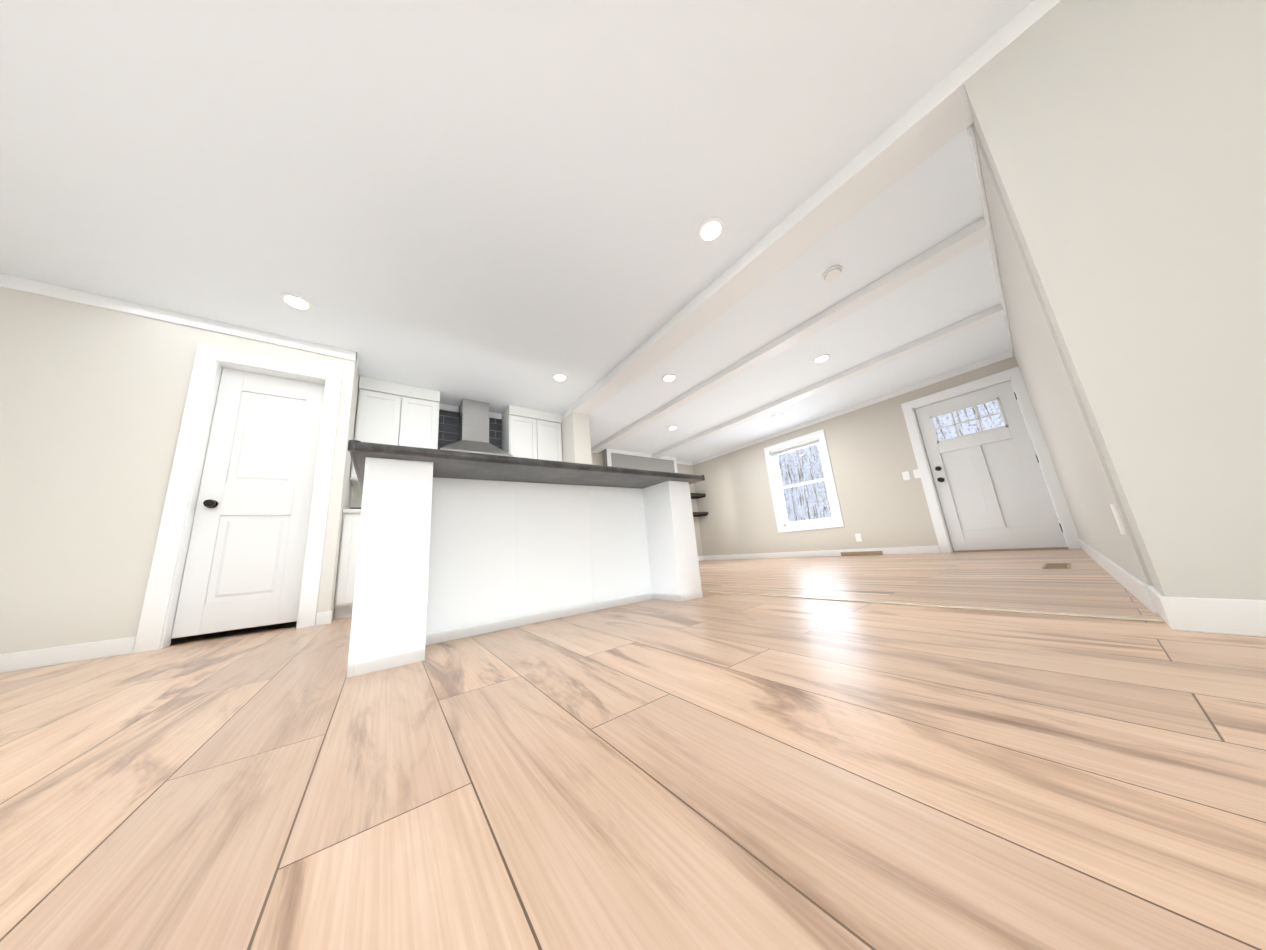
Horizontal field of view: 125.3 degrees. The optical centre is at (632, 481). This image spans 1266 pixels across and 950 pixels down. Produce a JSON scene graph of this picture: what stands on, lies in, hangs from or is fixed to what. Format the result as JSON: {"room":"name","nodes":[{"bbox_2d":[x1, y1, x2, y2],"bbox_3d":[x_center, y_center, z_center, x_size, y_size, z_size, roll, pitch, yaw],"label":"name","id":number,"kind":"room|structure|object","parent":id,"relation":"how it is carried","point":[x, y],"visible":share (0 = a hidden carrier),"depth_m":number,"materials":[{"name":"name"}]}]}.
{"room":"kitchen and living room","nodes":[
{"label":"kitchen and living room","id":0,"kind":"room"},
{"bbox_2d":[0,287,358,653],"bbox_3d":[-3.423,-0.095,2.073,2.400,2.320,0.100,4,-15,-36],"label":"wall","id":1,"kind":"structure","parent":0,"point":[92,402],"depth_m":2.04,"materials":[{"name":"beige paint"}]},
{"bbox_2d":[0,636,135,672],"bbox_3d":[-3.651,0.954,1.544,1.522,0.095,0.012,4,-15,-36],"label":"baseboard","id":2,"kind":"structure","parent":1,"relation":"attached to","point":[15,661],"depth_m":1.85,"materials":[{"name":"white paint"}]},
{"bbox_2d":[0,273,357,366],"bbox_3d":[-3.505,-1.187,2.297,2.412,0.085,0.116,4,-15,-36],"label":"crown molding","id":3,"kind":"structure","parent":1,"relation":"attached to","point":[50,290],"depth_m":2.33,"materials":[{"name":"white paint"}]},
{"bbox_2d":[133,345,341,652],"bbox_3d":[-2.828,0.051,2.474,0.798,2.099,0.117,4,-15,-36],"label":"door frame","id":4,"kind":"structure","parent":1,"relation":"attached to","point":[158,615],"depth_m":2.36,"materials":[{"name":"white paint"}]},
{"bbox_2d":[171,368,324,638],"bbox_3d":[-2.841,0.086,2.489,0.590,1.950,0.105,4,-15,-36],"label":"pantry door","id":5,"kind":"structure","parent":1,"relation":"in","point":[244,565],"depth_m":2.47,"materials":[{"name":"white wood"}]},
{"bbox_2d":[344,375,358,508],"bbox_3d":[-2.747,0.054,3.066,0.120,2.320,0.690,4,-15,-36],"label":"wall","id":6,"kind":"structure","parent":0,"point":[346,501],"depth_m":3.20,"materials":[{"name":"white paint"}]},
{"bbox_2d":[350,485,361,506],"bbox_3d":[-3.005,0.136,3.355,4.620,2.320,0.100,4,-15,-36],"label":"wall","id":7,"kind":"structure","parent":0,"point":[356,497],"depth_m":3.39,"materials":[{"name":"white paint"}]},
{"bbox_2d":[350,376,439,485],"bbox_3d":[-2.552,-0.495,3.566,0.714,1.073,0.368,4,-15,-36],"label":"upper cabinet","id":8,"kind":"object","parent":7,"relation":"attached to","point":[390,413],"visible":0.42,"depth_m":3.46,"materials":[{"name":"white wood"}]},
{"bbox_2d":[350,410,501,508],"bbox_3d":[-1.829,0.127,3.788,2.218,2.319,0.620,4,-15,-36],"label":"tile backsplash","id":9,"kind":"structure","parent":7,"relation":"attached to","point":[448,428],"depth_m":4.08,"materials":[{"name":"grey tile"}]},
{"bbox_2d":[439,403,501,418],"bbox_3d":[-2.098,-0.904,4.241,0.760,0.079,0.014,4,-15,-36],"label":"crown molding","id":10,"kind":"structure","parent":7,"relation":"attached to","point":[446,407],"depth_m":4.12,"materials":[{"name":"white paint"}]},
{"bbox_2d":[440,398,512,456],"bbox_3d":[-1.928,-0.610,3.984,0.760,0.782,0.490,4,-15,-36],"label":"range hood","id":11,"kind":"object","parent":7,"relation":"attached to","point":[473,431],"visible":0.56,"depth_m":3.95,"materials":[{"name":"silver metal"}]},
{"bbox_2d":[502,405,561,461],"bbox_3d":[-1.357,-0.412,4.451,0.722,1.073,0.368,4,-15,-36],"label":"upper cabinet","id":12,"kind":"object","parent":7,"relation":"attached to","point":[531,433],"visible":0.44,"depth_m":4.34,"materials":[{"name":"white wood"}]},
{"bbox_2d":[0,0,1033,414],"bbox_3d":[-0.620,-1.907,0.326,4.620,0.050,10.100,4,-15,-36],"label":"ceiling","id":13,"kind":"structure","parent":0,"point":[498,206],"depth_m":1.59,"materials":[{"name":"white paint"}]},
{"bbox_2d":[280,293,312,310],"bbox_3d":[-2.337,-1.286,2.280,0.156,0.091,0.169,7,-16,-44],"label":"recessed light","id":14,"kind":"object","parent":13,"relation":"in","point":[297,302],"depth_m":2.36,"materials":[{"name":"white paint"}]},
{"bbox_2d":[552,373,567,381],"bbox_3d":[-0.785,-1.159,3.520,0.159,0.091,0.167,7,-16,-44],"label":"recessed light","id":15,"kind":"object","parent":13,"relation":"in","point":[560,377],"depth_m":3.66,"materials":[{"name":"white paint"}]},
{"bbox_2d":[697,217,724,242],"bbox_3d":[0.475,-1.578,2.011,0.165,0.091,0.161,7,-16,-44],"label":"recessed light","id":16,"kind":"object","parent":13,"relation":"in","point":[711,230],"depth_m":2.08,"materials":[{"name":"white paint"}]},
{"bbox_2d":[561,412,591,463],"bbox_3d":[-1.083,0.329,4.840,0.250,2.228,1.580,4,-15,-36],"label":"wall","id":17,"kind":"structure","parent":0,"point":[575,437],"depth_m":4.39,"materials":[{"name":"white paint"}]},
{"bbox_2d":[0,549,1265,949],"bbox_3d":[1.140,0.514,1.005,8.520,0.050,10.100,4,-15,-36],"label":"floor","id":18,"kind":"structure","parent":0,"point":[718,771],"depth_m":0.53,"materials":[{"name":"brown wood"}]},
{"bbox_2d":[334,509,360,618],"bbox_3d":[-2.363,0.767,3.188,0.716,0.914,0.648,4,-15,-36],"label":"base cabinet","id":19,"kind":"object","parent":18,"relation":"on","point":[345,585],"visible":0.21,"depth_m":2.79,"materials":[{"name":"white wood"}]},
{"bbox_2d":[347,456,702,677],"bbox_3d":[-0.606,0.464,2.216,1.888,0.824,1.028,4,-15,-36],"label":"kitchen island","id":20,"kind":"object","parent":18,"relation":"on","point":[453,545],"depth_m":1.83,"materials":[{"name":"white wood"}]},
{"bbox_2d":[355,440,702,483],"bbox_3d":[-0.606,0.036,2.288,1.990,0.040,1.100,4,-15,-36],"label":"island countertop","id":21,"kind":"structure","parent":20,"relation":"on","point":[389,452],"depth_m":1.58,"materials":[{"name":"grey stone"}]},
{"bbox_2d":[841,551,882,555],"bbox_3d":[3.366,1.067,4.832,0.012,0.054,0.540,4,-15,-36],"label":"floor vent","id":22,"kind":"object","parent":18,"relation":"in","point":[865,552],"depth_m":4.82,"materials":[{"name":"beige metal"}]},
{"bbox_2d":[702,590,1164,622],"bbox_3d":[0.597,0.846,2.518,0.045,0.005,3.763,4,-15,-36],"label":"transition strip","id":23,"kind":"object","parent":18,"relation":"on","point":[1034,612],"depth_m":1.37,"materials":[{"name":"beige wood"}]},
{"bbox_2d":[1042,563,1070,568],"bbox_3d":[3.018,0.602,2.330,0.320,0.007,0.120,4,-15,-36],"label":"floor vent","id":24,"kind":"object","parent":18,"relation":"in","point":[1056,565],"depth_m":2.31,"materials":[{"name":"beige metal"}]},
{"bbox_2d":[602,449,674,472],"bbox_3d":[0.265,0.547,6.465,1.790,2.240,0.149,4,-15,-36],"label":"wall","id":25,"kind":"structure","parent":0,"point":[634,462],"depth_m":6.50,"materials":[{"name":"grey paint"}]},
{"bbox_2d":[606,448,677,472],"bbox_3d":[0.314,0.530,6.401,1.790,2.240,0.016,4,-15,-36],"label":"trim","id":26,"kind":"structure","parent":25,"relation":"attached to","point":[609,452],"depth_m":6.44,"materials":[{"name":"white paint"}]},
{"bbox_2d":[591,451,702,555],"bbox_3d":[0.085,0.569,6.497,3.620,2.240,0.120,4,-15,-36],"label":"wall","id":27,"kind":"structure","parent":0,"point":[597,458],"depth_m":7.33,"materials":[{"name":"beige paint"}]},
{"bbox_2d":[690,493,707,516],"bbox_3d":[1.295,0.522,7.157,0.651,0.480,0.298,4,-15,-36],"label":"niche shelf","id":28,"kind":"object","parent":27,"relation":"attached to","point":[697,496],"visible":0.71,"depth_m":7.21,"materials":[{"name":"brown wood"}]},
{"bbox_2d":[589,129,1009,461],"bbox_3d":[1.553,-1.102,4.696,3.650,0.050,5.525,4,-15,-36],"label":"ceiling","id":29,"kind":"structure","parent":0,"point":[931,201],"depth_m":3.12,"materials":[{"name":"white paint"}]},
{"bbox_2d":[662,374,676,381],"bbox_3d":[0.408,-1.217,3.722,0.174,0.091,0.170,7,-16,-44],"label":"recessed light","id":30,"kind":"object","parent":29,"relation":"in","point":[668,377],"depth_m":3.72,"materials":[{"name":"white paint"}]},
{"bbox_2d":[591,217,988,452],"bbox_3d":[0.790,-1.105,4.085,0.160,0.065,5.175,4,-15,-36],"label":"beam","id":31,"kind":"structure","parent":29,"relation":"attached to","point":[960,242],"depth_m":2.79,"materials":[{"name":"white paint"}]},
{"bbox_2d":[813,354,830,362],"bbox_3d":[2.061,-1.384,3.589,0.176,0.091,0.168,7,-16,-44],"label":"recessed light","id":32,"kind":"object","parent":29,"relation":"in","point":[822,358],"depth_m":3.58,"materials":[{"name":"white paint"}]},
{"bbox_2d":[652,304,1003,457],"bbox_3d":[1.882,-1.029,4.893,0.160,0.065,5.175,4,-15,-36],"label":"beam","id":33,"kind":"structure","parent":29,"relation":"attached to","point":[966,325],"depth_m":3.80,"materials":[{"name":"white paint"}]},
{"bbox_2d":[822,265,842,281],"bbox_3d":[1.472,-1.526,2.414,0.130,0.033,0.130,4,-15,-36],"label":"smoke detector","id":34,"kind":"object","parent":29,"relation":"attached to","point":[832,273],"visible":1,"depth_m":2.39,"materials":[{"name":"white plastic"}]},
{"bbox_2d":[562,0,1060,419],"bbox_3d":[1.338,-1.727,1.763,0.250,0.142,10.100,4,-15,-36],"label":"beam","id":35,"kind":"structure","parent":0,"point":[934,120],"depth_m":1.90,"materials":[{"name":"white paint"}]},
{"bbox_2d":[692,356,1017,555],"bbox_3d":[3.054,0.107,5.475,0.120,2.240,5.415,4,-15,-36],"label":"wall","id":36,"kind":"structure","parent":0,"point":[883,503],"depth_m":5.03,"materials":[{"name":"beige paint"}]},
{"bbox_2d":[764,429,843,532],"bbox_3d":[2.911,0.038,5.652,0.128,1.590,1.080,4,-15,-36],"label":"double-hung window","id":37,"kind":"structure","parent":36,"relation":"in","point":[779,452],"depth_m":5.63,"materials":[{"name":"white paint"}]},
{"bbox_2d":[704,545,939,559],"bbox_3d":[2.726,1.279,5.695,0.015,0.095,3.950,4,-15,-36],"label":"baseboard","id":38,"kind":"structure","parent":36,"relation":"attached to","point":[915,549],"depth_m":5.24,"materials":[{"name":"white paint"}]},
{"bbox_2d":[676,351,1014,464],"bbox_3d":[2.610,-0.957,5.510,0.670,0.075,5.045,4,-15,-36],"label":"crown molding","id":39,"kind":"structure","parent":36,"relation":"attached to","point":[983,363],"depth_m":4.81,"materials":[{"name":"white paint"}]},
{"bbox_2d":[855,534,861,541],"bbox_3d":[3.364,0.839,4.879,0.009,0.115,0.072,4,-15,-36],"label":"outlet","id":40,"kind":"object","parent":36,"relation":"attached to","point":[858,536],"depth_m":4.88,"materials":[{"name":"white plastic"}]},
{"bbox_2d":[902,471,909,479],"bbox_3d":[3.731,-0.076,4.469,0.009,0.115,0.072,4,-15,-36],"label":"light switch","id":41,"kind":"object","parent":36,"relation":"attached to","point":[906,475],"depth_m":4.46,"materials":[{"name":"white plastic"}]},
{"bbox_2d":[913,469,920,477],"bbox_3d":[3.802,-0.102,4.375,0.009,0.115,0.072,4,-15,-36],"label":"light switch","id":42,"kind":"object","parent":36,"relation":"attached to","point":[916,472],"depth_m":4.38,"materials":[{"name":"white plastic"}]},
{"bbox_2d":[901,367,1080,552],"bbox_3d":[4.192,-0.197,3.952,0.138,2.030,1.110,4,-15,-36],"label":"door frame","id":43,"kind":"structure","parent":36,"relation":"attached to","point":[1014,376],"depth_m":3.89,"materials":[{"name":"white paint"}]},
{"bbox_2d":[915,381,1067,550],"bbox_3d":[4.168,-0.153,3.915,0.124,1.893,0.886,4,-15,-36],"label":"front door","id":44,"kind":"structure","parent":36,"relation":"in","point":[992,488],"depth_m":3.86,"materials":[{"name":"white wood"}]},
{"bbox_2d":[971,123,1152,585],"bbox_3d":[3.241,-0.528,2.490,3.800,2.240,0.120,5,-15,-38],"label":"wall","id":45,"kind":"structure","parent":0,"point":[1089,490],"depth_m":1.70,"materials":[{"name":"grey paint"}]},
{"bbox_2d":[966,125,1157,613],"bbox_3d":[3.074,-0.524,2.442,3.480,2.240,0.016,5,-15,-39],"label":"trim","id":46,"kind":"structure","parent":45,"relation":"attached to","point":[1137,588],"depth_m":1.77,"materials":[{"name":"white paint"}]},
{"bbox_2d":[1110,504,1125,534],"bbox_3d":[1.852,0.144,1.249,0.072,0.115,0.006,5,-15,-38],"label":"outlet","id":47,"kind":"object","parent":45,"relation":"attached to","point":[1118,519],"visible":1,"depth_m":1.23,"materials":[{"name":"white plastic"}]},
{"bbox_2d":[963,0,1265,599],"bbox_3d":[3.024,-1.138,-0.569,0.250,2.228,4.725,4,-15,-36],"label":"wall","id":48,"kind":"structure","parent":0,"point":[1123,142],"depth_m":1.03,"materials":[{"name":"grey paint"}]},
{"bbox_2d":[1149,589,1265,636],"bbox_3d":[3.003,-0.103,-0.857,0.012,0.095,4.737,4,-15,-36],"label":"baseboard","id":49,"kind":"structure","parent":48,"relation":"attached to","point":[1244,617],"depth_m":0.93,"materials":[{"name":"white paint"}]},
{"label":"outside","id":50,"kind":"structure","parent":0,"visible":0},
{"bbox_2d":[778,383,1067,545],"bbox_3d":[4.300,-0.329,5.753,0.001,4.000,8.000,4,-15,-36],"label":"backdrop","id":51,"kind":"structure","parent":50,"point":[794,477],"depth_m":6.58,"materials":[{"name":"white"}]}
]}

